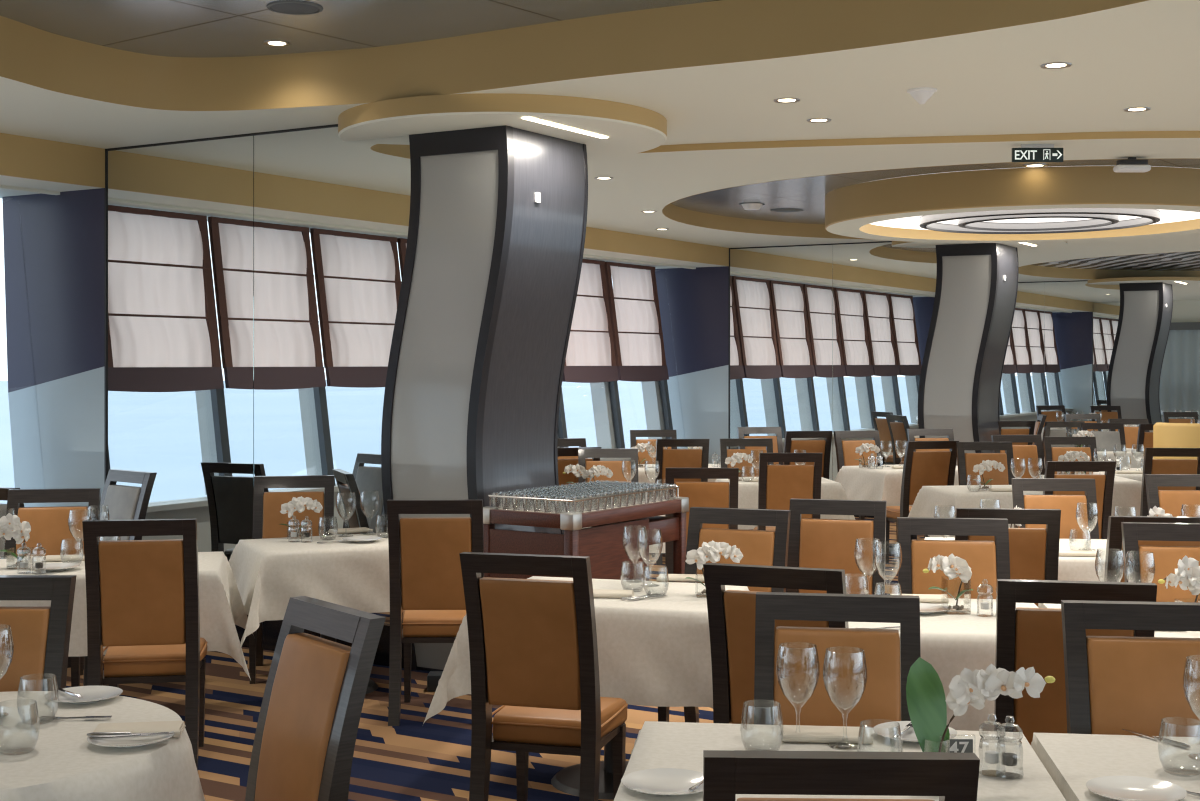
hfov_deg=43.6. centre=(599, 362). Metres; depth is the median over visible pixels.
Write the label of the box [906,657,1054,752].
orchid
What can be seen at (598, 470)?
vase
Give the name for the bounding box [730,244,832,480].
mirror panel
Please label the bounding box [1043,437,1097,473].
dining chair
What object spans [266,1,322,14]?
ceiling speaker
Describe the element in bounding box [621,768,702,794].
plate
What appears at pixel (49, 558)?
folded napkin
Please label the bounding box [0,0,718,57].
ceiling
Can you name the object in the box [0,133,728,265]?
trim
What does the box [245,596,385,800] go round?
dining chair
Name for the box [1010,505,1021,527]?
vase
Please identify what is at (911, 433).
dining chair
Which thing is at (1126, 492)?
tablecloth
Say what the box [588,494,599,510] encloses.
tumbler
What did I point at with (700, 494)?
dining chair
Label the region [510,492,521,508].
tumbler
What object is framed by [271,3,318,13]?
grille
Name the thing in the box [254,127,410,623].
mirror panel
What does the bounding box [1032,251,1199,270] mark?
ceiling
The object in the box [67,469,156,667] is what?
dining chair
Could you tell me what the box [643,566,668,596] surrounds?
tumbler
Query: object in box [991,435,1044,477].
dining chair
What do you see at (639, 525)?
wine glass
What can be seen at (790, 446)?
dining chair
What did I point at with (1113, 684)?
dining chair
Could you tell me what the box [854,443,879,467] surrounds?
vase
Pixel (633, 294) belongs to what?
blind
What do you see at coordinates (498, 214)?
column
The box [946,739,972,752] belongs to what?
number sign
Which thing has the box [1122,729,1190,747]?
table knife
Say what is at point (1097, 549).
wine glass
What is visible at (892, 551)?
dining table
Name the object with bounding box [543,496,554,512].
tumbler
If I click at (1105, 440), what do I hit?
dining chair
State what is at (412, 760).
floor
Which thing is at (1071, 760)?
tablecloth
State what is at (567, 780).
dining table
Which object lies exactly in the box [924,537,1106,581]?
tablecloth
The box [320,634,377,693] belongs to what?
dining table
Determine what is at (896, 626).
fork
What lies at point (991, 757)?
salt mill
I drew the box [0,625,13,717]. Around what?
wine glass
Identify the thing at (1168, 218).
diffuser
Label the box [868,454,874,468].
salt mill
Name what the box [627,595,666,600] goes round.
table knife
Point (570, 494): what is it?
tumbler
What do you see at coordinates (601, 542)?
sideboard
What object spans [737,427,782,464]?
dining chair
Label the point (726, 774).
dining chair
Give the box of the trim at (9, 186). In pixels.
[0,175,720,268]
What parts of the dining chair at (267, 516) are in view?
leg, post, backrest, rail, post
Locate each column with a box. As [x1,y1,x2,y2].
[381,125,587,670]
[918,243,1018,465]
[1106,282,1172,426]
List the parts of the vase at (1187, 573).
flower, flower, flower, flower, flower, flower, flower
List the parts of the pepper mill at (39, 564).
knob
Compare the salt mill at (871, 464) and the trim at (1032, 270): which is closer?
the salt mill at (871, 464)
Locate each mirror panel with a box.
[107,136,253,561]
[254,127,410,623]
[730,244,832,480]
[833,242,936,480]
[1000,281,1044,428]
[1045,280,1119,420]
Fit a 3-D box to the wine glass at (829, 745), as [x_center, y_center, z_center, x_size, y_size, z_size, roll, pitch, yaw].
[0.598,0.817,3.660,0.108,0.235,0.108,0,0,0]
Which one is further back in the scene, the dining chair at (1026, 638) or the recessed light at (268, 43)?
the recessed light at (268, 43)
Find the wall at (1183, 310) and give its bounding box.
[1171,300,1199,321]
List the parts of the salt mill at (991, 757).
knob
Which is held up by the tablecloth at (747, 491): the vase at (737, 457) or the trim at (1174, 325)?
the vase at (737, 457)
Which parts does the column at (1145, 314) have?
grey panel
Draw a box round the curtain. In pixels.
[1159,330,1199,422]
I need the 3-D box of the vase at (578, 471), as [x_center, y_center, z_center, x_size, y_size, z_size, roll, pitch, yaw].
[-0.174,0.822,10.586,0.182,0.227,0.114,0,0,-7]
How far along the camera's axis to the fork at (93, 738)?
3.67 m
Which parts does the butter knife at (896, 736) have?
handle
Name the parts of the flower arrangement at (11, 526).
flower, flower, flower, flower, flower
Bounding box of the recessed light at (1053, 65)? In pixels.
[1040,62,1071,68]
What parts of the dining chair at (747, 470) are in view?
post, rail, backrest, post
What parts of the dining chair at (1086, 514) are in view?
post, rail, backrest, post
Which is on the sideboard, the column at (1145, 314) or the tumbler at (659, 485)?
the tumbler at (659, 485)
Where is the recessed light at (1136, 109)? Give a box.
[1124,107,1150,111]
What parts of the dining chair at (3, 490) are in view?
backrest, rail, post, leg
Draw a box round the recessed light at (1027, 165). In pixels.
[1022,164,1047,167]
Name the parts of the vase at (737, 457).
flower, flower, flower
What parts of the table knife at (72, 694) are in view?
blade, handle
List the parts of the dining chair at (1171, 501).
post, rail, backrest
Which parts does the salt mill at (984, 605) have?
knob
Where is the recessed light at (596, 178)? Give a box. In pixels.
[594,177,613,179]
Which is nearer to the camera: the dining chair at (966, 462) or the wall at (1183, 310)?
the dining chair at (966, 462)
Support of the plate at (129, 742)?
on the tablecloth at (63, 765)
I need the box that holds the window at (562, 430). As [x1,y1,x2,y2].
[558,388,568,447]
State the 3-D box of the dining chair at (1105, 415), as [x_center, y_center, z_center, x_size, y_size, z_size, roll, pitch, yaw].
[7.541,1.170,22.128,0.444,1.060,0.590,0,0,0]
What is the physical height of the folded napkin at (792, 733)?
0.019 m
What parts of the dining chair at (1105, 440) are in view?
post, rail, backrest, post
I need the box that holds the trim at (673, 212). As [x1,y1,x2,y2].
[662,158,1199,239]
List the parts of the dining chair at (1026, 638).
post, backrest, rail, post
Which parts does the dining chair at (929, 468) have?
leg, seat frame, seat, post, backrest, rail, post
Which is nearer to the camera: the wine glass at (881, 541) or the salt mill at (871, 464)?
the wine glass at (881, 541)
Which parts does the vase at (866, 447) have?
flower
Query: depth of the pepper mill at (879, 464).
13.23 m
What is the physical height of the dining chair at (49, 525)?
1.060 m
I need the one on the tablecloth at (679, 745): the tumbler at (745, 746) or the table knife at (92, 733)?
the tumbler at (745, 746)
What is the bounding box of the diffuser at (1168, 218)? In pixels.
[870,209,1199,229]
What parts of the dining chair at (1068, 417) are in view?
post, rail, backrest, post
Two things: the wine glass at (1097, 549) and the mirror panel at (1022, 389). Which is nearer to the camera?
the wine glass at (1097, 549)
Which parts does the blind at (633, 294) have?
head rail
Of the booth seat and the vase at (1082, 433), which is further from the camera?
the vase at (1082, 433)
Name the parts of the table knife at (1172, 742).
blade, handle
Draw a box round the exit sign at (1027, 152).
[1012,144,1062,161]
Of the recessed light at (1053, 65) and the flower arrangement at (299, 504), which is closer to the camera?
the recessed light at (1053, 65)
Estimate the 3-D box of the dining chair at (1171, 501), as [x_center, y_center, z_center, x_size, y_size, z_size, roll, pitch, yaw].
[3.345,1.170,8.328,0.444,1.060,0.590,0,0,2]
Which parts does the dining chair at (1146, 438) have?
post, backrest, rail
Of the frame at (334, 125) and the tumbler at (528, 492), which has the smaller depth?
the tumbler at (528, 492)
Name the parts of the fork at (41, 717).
handle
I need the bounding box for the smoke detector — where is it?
[907,87,936,103]
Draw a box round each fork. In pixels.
[39,716,111,719]
[89,732,168,740]
[317,540,347,543]
[620,595,653,599]
[688,780,702,792]
[861,626,899,628]
[1186,790,1199,796]
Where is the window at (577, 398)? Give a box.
[0,381,647,503]
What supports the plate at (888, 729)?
on the tablecloth at (679, 745)
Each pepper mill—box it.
[32,543,45,574]
[301,519,312,542]
[876,454,882,468]
[996,716,1023,778]
[1115,457,1121,470]
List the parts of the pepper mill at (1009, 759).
knob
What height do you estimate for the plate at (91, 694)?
0.018 m
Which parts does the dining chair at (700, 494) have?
post, backrest, rail, post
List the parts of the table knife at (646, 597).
handle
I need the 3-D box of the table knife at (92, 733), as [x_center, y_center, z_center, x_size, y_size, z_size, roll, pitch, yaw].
[-1.154,0.912,3.689,0.210,0.012,0.013,0,0,-6]
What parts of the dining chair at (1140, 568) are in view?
post, rail, backrest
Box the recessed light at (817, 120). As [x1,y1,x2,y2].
[807,118,830,122]
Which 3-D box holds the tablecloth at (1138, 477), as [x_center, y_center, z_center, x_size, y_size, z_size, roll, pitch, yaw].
[4.720,1.171,12.950,1.254,0.470,1.104,0,0,5]
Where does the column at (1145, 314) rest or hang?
on the floor
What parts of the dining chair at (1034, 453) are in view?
post, rail, backrest, post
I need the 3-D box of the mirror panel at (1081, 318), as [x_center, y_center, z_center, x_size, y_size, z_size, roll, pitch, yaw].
[7.774,0.070,24.170,1.197,2.800,0.040,0,0,31]
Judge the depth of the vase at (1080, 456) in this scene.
12.13 m
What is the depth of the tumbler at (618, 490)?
8.00 m
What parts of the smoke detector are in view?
plate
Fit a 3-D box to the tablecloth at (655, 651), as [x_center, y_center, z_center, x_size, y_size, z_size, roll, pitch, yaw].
[0.060,1.171,6.101,1.254,0.470,1.045,0,0,16]
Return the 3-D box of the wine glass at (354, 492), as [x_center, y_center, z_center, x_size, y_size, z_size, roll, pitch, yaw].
[-1.372,0.817,8.100,0.108,0.235,0.108,0,0,0]
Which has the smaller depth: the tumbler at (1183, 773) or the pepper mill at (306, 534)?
the tumbler at (1183, 773)
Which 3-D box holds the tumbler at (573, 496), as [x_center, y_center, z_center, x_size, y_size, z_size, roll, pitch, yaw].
[-0.109,0.724,7.661,0.062,0.088,0.060,0,0,0]
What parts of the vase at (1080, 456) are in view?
flower, flower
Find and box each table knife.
[50,686,82,698]
[87,732,172,736]
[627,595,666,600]
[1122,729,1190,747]
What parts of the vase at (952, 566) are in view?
flower, flower, stem, flower, flower, flower, flower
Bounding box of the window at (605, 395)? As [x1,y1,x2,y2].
[590,381,624,448]
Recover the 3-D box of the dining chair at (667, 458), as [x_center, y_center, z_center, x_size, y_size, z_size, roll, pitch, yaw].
[0.675,1.170,12.902,0.444,1.060,0.590,0,0,-5]
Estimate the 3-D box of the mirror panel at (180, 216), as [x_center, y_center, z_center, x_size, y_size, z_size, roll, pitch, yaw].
[-2.602,0.050,9.287,1.272,2.840,0.040,0,0,31]
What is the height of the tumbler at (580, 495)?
0.088 m
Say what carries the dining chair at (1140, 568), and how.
on the floor
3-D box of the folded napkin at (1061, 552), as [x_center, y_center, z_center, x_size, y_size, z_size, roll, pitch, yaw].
[2.311,0.925,7.295,0.220,0.019,0.119,0,0,6]
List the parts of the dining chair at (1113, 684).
post, rail, backrest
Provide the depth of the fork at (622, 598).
5.93 m
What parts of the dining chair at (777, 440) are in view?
post, rail, backrest, post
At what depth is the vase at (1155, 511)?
7.17 m
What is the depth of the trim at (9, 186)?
10.09 m
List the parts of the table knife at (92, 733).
handle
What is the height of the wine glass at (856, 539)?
0.235 m
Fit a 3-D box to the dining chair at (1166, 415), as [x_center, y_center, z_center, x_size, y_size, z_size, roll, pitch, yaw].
[7.579,1.170,19.328,0.444,1.060,0.590,0,0,0]
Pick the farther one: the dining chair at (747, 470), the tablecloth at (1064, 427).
the tablecloth at (1064, 427)
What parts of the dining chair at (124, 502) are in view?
leg, post, backrest, rail, post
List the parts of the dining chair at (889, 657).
post, rail, backrest, post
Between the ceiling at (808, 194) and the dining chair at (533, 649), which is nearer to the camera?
the dining chair at (533, 649)
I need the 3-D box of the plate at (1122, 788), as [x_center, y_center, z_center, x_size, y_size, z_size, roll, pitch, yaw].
[1.155,0.926,3.232,0.206,0.018,0.206,0,0,0]
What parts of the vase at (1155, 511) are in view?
flower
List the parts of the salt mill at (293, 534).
knob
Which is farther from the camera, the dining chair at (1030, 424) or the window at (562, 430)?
the dining chair at (1030, 424)
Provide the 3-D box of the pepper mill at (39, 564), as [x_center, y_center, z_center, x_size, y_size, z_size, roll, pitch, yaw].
[-2.490,0.868,6.660,0.062,0.135,0.062,0,0,0]
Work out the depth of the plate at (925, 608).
5.65 m
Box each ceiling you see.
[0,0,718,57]
[0,0,1199,148]
[586,138,1199,300]
[670,159,1199,224]
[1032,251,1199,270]
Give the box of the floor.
[66,517,923,800]
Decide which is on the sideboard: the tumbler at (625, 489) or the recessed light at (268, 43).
the tumbler at (625, 489)
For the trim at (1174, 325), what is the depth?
31.65 m
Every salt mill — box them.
[17,546,30,573]
[288,516,299,541]
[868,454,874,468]
[977,579,992,616]
[979,714,1005,776]
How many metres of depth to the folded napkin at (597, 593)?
5.96 m
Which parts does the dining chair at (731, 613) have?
post, rail, backrest, post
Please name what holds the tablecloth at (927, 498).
on the dining table
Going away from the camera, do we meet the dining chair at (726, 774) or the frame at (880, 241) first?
the dining chair at (726, 774)
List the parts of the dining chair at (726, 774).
post, backrest, rail, post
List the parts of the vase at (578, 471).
flower, flower, flower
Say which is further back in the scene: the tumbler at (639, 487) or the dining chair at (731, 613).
the tumbler at (639, 487)
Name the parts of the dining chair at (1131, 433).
post, backrest, rail, post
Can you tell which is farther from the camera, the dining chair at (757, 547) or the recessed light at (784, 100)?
the recessed light at (784, 100)
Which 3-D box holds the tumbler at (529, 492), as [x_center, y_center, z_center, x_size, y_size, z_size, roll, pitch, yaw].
[-0.387,0.724,7.848,0.062,0.088,0.060,0,0,0]
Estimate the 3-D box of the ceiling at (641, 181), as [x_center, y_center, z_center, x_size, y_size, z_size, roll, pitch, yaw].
[10.124,-1.330,21.114,28.149,0.001,24.572,0,0,0]
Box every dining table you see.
[83,656,86,685]
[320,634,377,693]
[551,722,628,799]
[889,535,916,554]
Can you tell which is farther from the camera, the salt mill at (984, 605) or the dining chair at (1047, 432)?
the dining chair at (1047, 432)
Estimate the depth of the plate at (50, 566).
6.82 m
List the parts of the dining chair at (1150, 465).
post, backrest, rail, post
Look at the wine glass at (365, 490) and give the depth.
8.19 m
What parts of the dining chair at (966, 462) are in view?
post, rail, backrest, post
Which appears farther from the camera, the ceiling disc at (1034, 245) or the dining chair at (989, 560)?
the ceiling disc at (1034, 245)
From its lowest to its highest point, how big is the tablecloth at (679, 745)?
0.470 m
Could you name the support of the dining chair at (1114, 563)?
on the floor
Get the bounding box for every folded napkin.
[41,554,84,561]
[93,721,185,736]
[328,527,372,533]
[593,589,633,597]
[657,574,703,581]
[781,725,872,743]
[890,594,948,602]
[891,466,902,468]
[989,488,1011,491]
[1059,550,1100,556]
[1115,471,1142,473]
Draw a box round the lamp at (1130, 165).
[1113,157,1150,171]
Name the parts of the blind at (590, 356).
head rail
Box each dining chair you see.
[0,487,83,675]
[0,575,76,691]
[4,488,100,686]
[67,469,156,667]
[82,519,207,770]
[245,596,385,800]
[249,475,333,683]
[387,499,483,725]
[459,552,627,800]
[558,438,586,458]
[558,447,601,497]
[578,448,637,491]
[630,430,676,463]
[652,439,708,564]
[658,507,790,722]
[665,468,738,581]
[703,563,848,723]
[703,750,979,800]
[720,438,773,476]
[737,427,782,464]
[753,453,822,530]
[754,592,920,727]
[783,431,831,478]
[787,498,886,594]
[833,430,896,532]
[885,441,958,562]
[897,517,1009,598]
[907,429,953,451]
[955,508,1060,606]
[956,442,1014,484]
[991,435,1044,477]
[994,579,1156,744]
[998,421,1035,444]
[1011,478,1098,538]
[1032,414,1046,444]
[1036,405,1065,427]
[1042,421,1084,453]
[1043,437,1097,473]
[1043,461,1115,538]
[1061,600,1199,736]
[1064,414,1101,430]
[1081,423,1125,450]
[1090,406,1121,422]
[1104,516,1199,581]
[1108,419,1149,448]
[1121,522,1199,602]
[1136,424,1153,451]
[1140,448,1199,515]
[1145,474,1199,516]
[1162,412,1198,422]
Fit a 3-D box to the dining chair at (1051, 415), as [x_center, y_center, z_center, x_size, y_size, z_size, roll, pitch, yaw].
[6.827,1.170,22.332,0.444,1.060,0.590,0,0,-10]
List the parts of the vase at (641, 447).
flower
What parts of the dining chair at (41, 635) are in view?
backrest, rail, post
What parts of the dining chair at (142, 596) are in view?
post, leg, rail, backrest, seat frame, seat, post, leg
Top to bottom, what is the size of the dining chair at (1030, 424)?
1.060 m
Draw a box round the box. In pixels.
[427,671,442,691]
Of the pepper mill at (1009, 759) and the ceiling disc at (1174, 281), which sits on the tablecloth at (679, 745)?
the pepper mill at (1009, 759)
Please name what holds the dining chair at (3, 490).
on the floor
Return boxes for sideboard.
[483,482,688,581]
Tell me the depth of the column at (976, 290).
16.00 m
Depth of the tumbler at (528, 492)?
7.90 m
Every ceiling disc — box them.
[338,93,666,159]
[892,241,1066,250]
[1087,277,1199,285]
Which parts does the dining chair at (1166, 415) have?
post, rail, backrest, post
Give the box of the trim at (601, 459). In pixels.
[600,448,692,460]
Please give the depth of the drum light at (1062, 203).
11.97 m
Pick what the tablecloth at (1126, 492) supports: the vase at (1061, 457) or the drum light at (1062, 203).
the vase at (1061, 457)
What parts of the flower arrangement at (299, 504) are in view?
flower, flower, flower, flower, flower, flower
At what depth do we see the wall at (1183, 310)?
31.83 m
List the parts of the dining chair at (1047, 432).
post, backrest, rail, post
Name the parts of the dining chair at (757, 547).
leg, post, backrest, rail, post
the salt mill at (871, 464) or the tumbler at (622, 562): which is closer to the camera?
the tumbler at (622, 562)
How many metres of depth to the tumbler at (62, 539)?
6.95 m
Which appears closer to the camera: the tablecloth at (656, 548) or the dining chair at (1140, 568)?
the dining chair at (1140, 568)
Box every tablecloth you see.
[0,551,254,679]
[0,691,204,800]
[229,533,389,646]
[423,576,748,723]
[573,492,664,552]
[614,721,1065,800]
[638,464,720,491]
[715,477,854,529]
[835,464,958,505]
[848,598,1037,730]
[908,485,1042,536]
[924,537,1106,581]
[1031,733,1199,800]
[1038,603,1199,637]
[1040,475,1141,515]
[1041,427,1108,438]
[1044,448,1143,467]
[1093,468,1142,480]
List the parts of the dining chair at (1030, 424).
backrest, rail, post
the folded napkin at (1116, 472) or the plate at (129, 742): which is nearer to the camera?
the plate at (129, 742)
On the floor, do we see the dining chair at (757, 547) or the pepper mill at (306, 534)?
the dining chair at (757, 547)
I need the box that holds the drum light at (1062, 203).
[825,166,1199,242]
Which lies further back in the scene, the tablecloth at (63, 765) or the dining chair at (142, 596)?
the dining chair at (142, 596)
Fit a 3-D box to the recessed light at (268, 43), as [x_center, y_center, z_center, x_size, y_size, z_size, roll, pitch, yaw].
[-1.676,-1.657,7.781,0.140,0.006,0.140,0,0,0]
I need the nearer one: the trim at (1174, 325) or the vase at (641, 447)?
the vase at (641, 447)
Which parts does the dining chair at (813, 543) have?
post, backrest, rail, post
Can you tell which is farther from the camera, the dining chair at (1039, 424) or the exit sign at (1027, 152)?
the dining chair at (1039, 424)
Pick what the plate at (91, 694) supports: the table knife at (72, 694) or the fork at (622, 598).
the table knife at (72, 694)
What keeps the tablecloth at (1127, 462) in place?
on the dining table
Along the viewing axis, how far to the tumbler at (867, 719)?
3.40 m
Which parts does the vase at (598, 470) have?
flower, flower, flower, flower, flower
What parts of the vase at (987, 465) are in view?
flower, flower, flower, flower, flower, flower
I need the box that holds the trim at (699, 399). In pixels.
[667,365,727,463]
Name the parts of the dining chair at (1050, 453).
post, rail, backrest, post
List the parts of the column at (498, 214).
grey panel, call plate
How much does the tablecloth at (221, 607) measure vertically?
0.470 m
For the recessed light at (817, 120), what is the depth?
8.46 m
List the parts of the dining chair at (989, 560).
post, rail, backrest, post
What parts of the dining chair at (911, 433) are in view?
post, rail, backrest, post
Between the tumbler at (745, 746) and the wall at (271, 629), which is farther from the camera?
the wall at (271, 629)
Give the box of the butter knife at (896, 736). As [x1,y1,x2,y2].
[893,722,912,738]
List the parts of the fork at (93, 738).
handle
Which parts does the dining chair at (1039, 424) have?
backrest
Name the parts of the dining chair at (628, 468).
post, rail, backrest, post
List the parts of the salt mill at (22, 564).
knob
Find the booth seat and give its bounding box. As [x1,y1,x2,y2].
[1153,422,1199,459]
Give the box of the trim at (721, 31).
[0,0,1147,110]
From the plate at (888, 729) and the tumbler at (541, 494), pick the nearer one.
the plate at (888, 729)
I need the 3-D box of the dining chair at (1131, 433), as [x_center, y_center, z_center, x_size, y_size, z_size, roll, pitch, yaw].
[6.054,1.170,16.928,0.444,1.060,0.590,0,0,0]
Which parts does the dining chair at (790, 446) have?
post, backrest, rail, post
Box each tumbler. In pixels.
[0,699,39,754]
[17,675,58,724]
[60,539,83,563]
[318,517,337,539]
[502,493,513,509]
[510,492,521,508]
[512,494,523,510]
[520,492,531,509]
[528,492,539,507]
[533,495,544,512]
[541,494,552,510]
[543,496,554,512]
[549,493,560,509]
[570,494,581,511]
[573,496,584,512]
[580,495,591,512]
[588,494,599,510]
[596,493,606,509]
[603,492,614,507]
[618,490,628,506]
[620,562,645,591]
[625,489,635,504]
[632,488,642,504]
[639,487,649,503]
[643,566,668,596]
[652,486,662,501]
[659,485,669,500]
[740,702,783,750]
[857,719,902,751]
[1069,530,1090,550]
[1158,718,1199,776]
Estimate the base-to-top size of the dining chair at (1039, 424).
1.060 m
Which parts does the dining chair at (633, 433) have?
post, rail, backrest, post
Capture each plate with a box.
[34,563,79,570]
[45,686,122,703]
[87,731,173,747]
[342,536,381,542]
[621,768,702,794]
[873,721,956,742]
[920,603,945,613]
[1086,775,1186,800]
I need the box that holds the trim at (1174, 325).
[1170,322,1199,329]
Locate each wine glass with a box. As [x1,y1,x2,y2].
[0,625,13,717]
[68,510,91,543]
[336,492,355,536]
[360,490,379,534]
[622,525,647,581]
[637,528,662,586]
[776,643,819,743]
[823,646,866,749]
[854,539,881,593]
[874,541,901,585]
[1076,503,1097,549]
[1095,549,1124,581]
[1125,551,1154,582]
[1183,656,1199,760]
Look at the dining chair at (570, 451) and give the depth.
11.36 m
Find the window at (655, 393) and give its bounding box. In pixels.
[641,380,672,438]
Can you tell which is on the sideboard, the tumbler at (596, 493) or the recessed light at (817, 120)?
the tumbler at (596, 493)
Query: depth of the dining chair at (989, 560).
6.11 m
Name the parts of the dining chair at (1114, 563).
post, backrest, rail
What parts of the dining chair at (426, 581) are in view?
post, leg, seat frame, seat, rail, backrest, post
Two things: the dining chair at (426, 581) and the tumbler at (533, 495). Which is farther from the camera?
the tumbler at (533, 495)
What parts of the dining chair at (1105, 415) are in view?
post, rail, backrest, post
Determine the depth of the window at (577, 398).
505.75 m
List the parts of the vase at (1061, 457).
flower, flower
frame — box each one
[104,124,337,484]
[728,241,891,448]
[1018,280,1087,282]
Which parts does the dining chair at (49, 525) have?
post, backrest, rail, leg, post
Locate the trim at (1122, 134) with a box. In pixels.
[640,131,1199,152]
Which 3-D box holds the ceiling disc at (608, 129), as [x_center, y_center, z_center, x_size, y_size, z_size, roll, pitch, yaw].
[-0.549,-1.315,8.551,1.860,0.111,1.860,0,0,0]
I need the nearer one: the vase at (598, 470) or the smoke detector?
the smoke detector
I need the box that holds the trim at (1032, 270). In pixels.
[1019,251,1199,278]
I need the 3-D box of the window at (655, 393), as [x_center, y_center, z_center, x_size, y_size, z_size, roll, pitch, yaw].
[0.328,-0.050,16.905,0.548,2.100,1.190,0,0,31]
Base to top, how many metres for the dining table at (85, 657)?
0.758 m
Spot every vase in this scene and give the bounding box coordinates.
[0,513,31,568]
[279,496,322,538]
[563,464,586,493]
[585,465,612,491]
[630,443,654,467]
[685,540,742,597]
[725,452,752,480]
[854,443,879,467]
[923,554,972,613]
[973,460,1004,489]
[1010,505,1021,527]
[1058,451,1077,473]
[1068,451,1091,473]
[1072,430,1093,446]
[1147,506,1172,516]
[1158,555,1199,602]
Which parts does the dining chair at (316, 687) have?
post, backrest, rail, post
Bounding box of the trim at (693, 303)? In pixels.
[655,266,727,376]
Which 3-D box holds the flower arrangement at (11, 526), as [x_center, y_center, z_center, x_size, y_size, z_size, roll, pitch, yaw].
[-2.683,0.808,6.839,0.193,0.254,0.112,0,0,-4]
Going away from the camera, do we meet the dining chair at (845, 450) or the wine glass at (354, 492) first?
the wine glass at (354, 492)
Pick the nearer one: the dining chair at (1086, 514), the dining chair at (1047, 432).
the dining chair at (1086, 514)
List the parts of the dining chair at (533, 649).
post, leg, rail, backrest, seat frame, seat, post, leg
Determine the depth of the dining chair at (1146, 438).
15.77 m
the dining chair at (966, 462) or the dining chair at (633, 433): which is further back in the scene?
the dining chair at (633, 433)
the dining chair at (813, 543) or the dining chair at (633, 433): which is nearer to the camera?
the dining chair at (813, 543)
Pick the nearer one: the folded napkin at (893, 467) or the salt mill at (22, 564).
the salt mill at (22, 564)
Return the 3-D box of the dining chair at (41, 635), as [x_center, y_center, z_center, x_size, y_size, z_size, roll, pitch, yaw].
[-1.800,1.170,4.228,0.444,1.060,0.590,0,0,0]
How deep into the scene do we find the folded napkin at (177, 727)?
3.77 m
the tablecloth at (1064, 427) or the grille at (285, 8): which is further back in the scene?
the tablecloth at (1064, 427)
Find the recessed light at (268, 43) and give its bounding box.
[263,41,289,46]
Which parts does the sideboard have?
leg, panel, leg, gallery rail, frame, panel, drawer, leg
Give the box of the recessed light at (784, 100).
[774,98,799,102]
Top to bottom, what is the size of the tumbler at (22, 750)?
0.118 m
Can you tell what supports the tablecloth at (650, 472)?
on the dining table
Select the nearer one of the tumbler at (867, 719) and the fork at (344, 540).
the tumbler at (867, 719)
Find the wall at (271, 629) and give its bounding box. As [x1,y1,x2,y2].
[235,615,403,667]
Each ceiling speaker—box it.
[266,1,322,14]
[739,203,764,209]
[770,208,803,211]
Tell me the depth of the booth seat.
13.17 m
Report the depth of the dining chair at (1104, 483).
9.76 m
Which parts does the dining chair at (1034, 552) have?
post, backrest, rail, post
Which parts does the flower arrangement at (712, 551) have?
flower, flower, flower, flower, flower, flower, flower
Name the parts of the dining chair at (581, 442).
backrest, rail, post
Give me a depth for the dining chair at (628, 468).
11.13 m
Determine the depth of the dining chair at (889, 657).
4.06 m
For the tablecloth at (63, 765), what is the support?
on the dining table
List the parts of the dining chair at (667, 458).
post, backrest, rail, post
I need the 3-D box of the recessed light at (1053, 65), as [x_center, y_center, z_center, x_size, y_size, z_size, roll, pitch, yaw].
[2.096,-1.367,6.896,0.140,0.006,0.140,0,0,0]
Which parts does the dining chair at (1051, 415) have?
post, rail, backrest, post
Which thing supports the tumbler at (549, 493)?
on the sideboard
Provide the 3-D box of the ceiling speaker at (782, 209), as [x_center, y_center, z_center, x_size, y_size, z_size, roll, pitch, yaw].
[1.796,-1.463,14.408,0.320,0.012,0.320,0,0,0]
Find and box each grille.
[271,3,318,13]
[773,209,799,211]
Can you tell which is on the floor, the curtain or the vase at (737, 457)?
the curtain
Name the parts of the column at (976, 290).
grey panel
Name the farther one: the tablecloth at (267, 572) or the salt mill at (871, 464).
the salt mill at (871, 464)
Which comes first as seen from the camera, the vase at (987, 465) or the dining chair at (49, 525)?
the dining chair at (49, 525)
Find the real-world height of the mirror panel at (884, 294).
2.800 m
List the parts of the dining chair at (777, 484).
post, seat, backrest, rail, post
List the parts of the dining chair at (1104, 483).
post, backrest, rail, post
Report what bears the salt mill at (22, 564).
on the tablecloth at (221, 607)
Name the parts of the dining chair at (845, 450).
post, rail, backrest, post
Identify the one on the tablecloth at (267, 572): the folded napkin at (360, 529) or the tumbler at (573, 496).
the folded napkin at (360, 529)
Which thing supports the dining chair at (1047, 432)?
on the floor
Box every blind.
[563,259,618,382]
[604,261,668,381]
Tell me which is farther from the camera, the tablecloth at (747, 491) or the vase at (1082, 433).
the vase at (1082, 433)
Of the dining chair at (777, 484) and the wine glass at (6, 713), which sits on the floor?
the dining chair at (777, 484)
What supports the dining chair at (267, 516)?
on the floor
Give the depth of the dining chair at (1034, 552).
6.59 m
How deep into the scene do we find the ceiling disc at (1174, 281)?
23.33 m
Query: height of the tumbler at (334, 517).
0.118 m
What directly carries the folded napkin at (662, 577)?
on the tablecloth at (655, 651)
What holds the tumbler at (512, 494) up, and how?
on the sideboard
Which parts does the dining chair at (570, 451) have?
backrest, rail, post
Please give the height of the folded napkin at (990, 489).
0.019 m
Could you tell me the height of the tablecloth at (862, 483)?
0.470 m

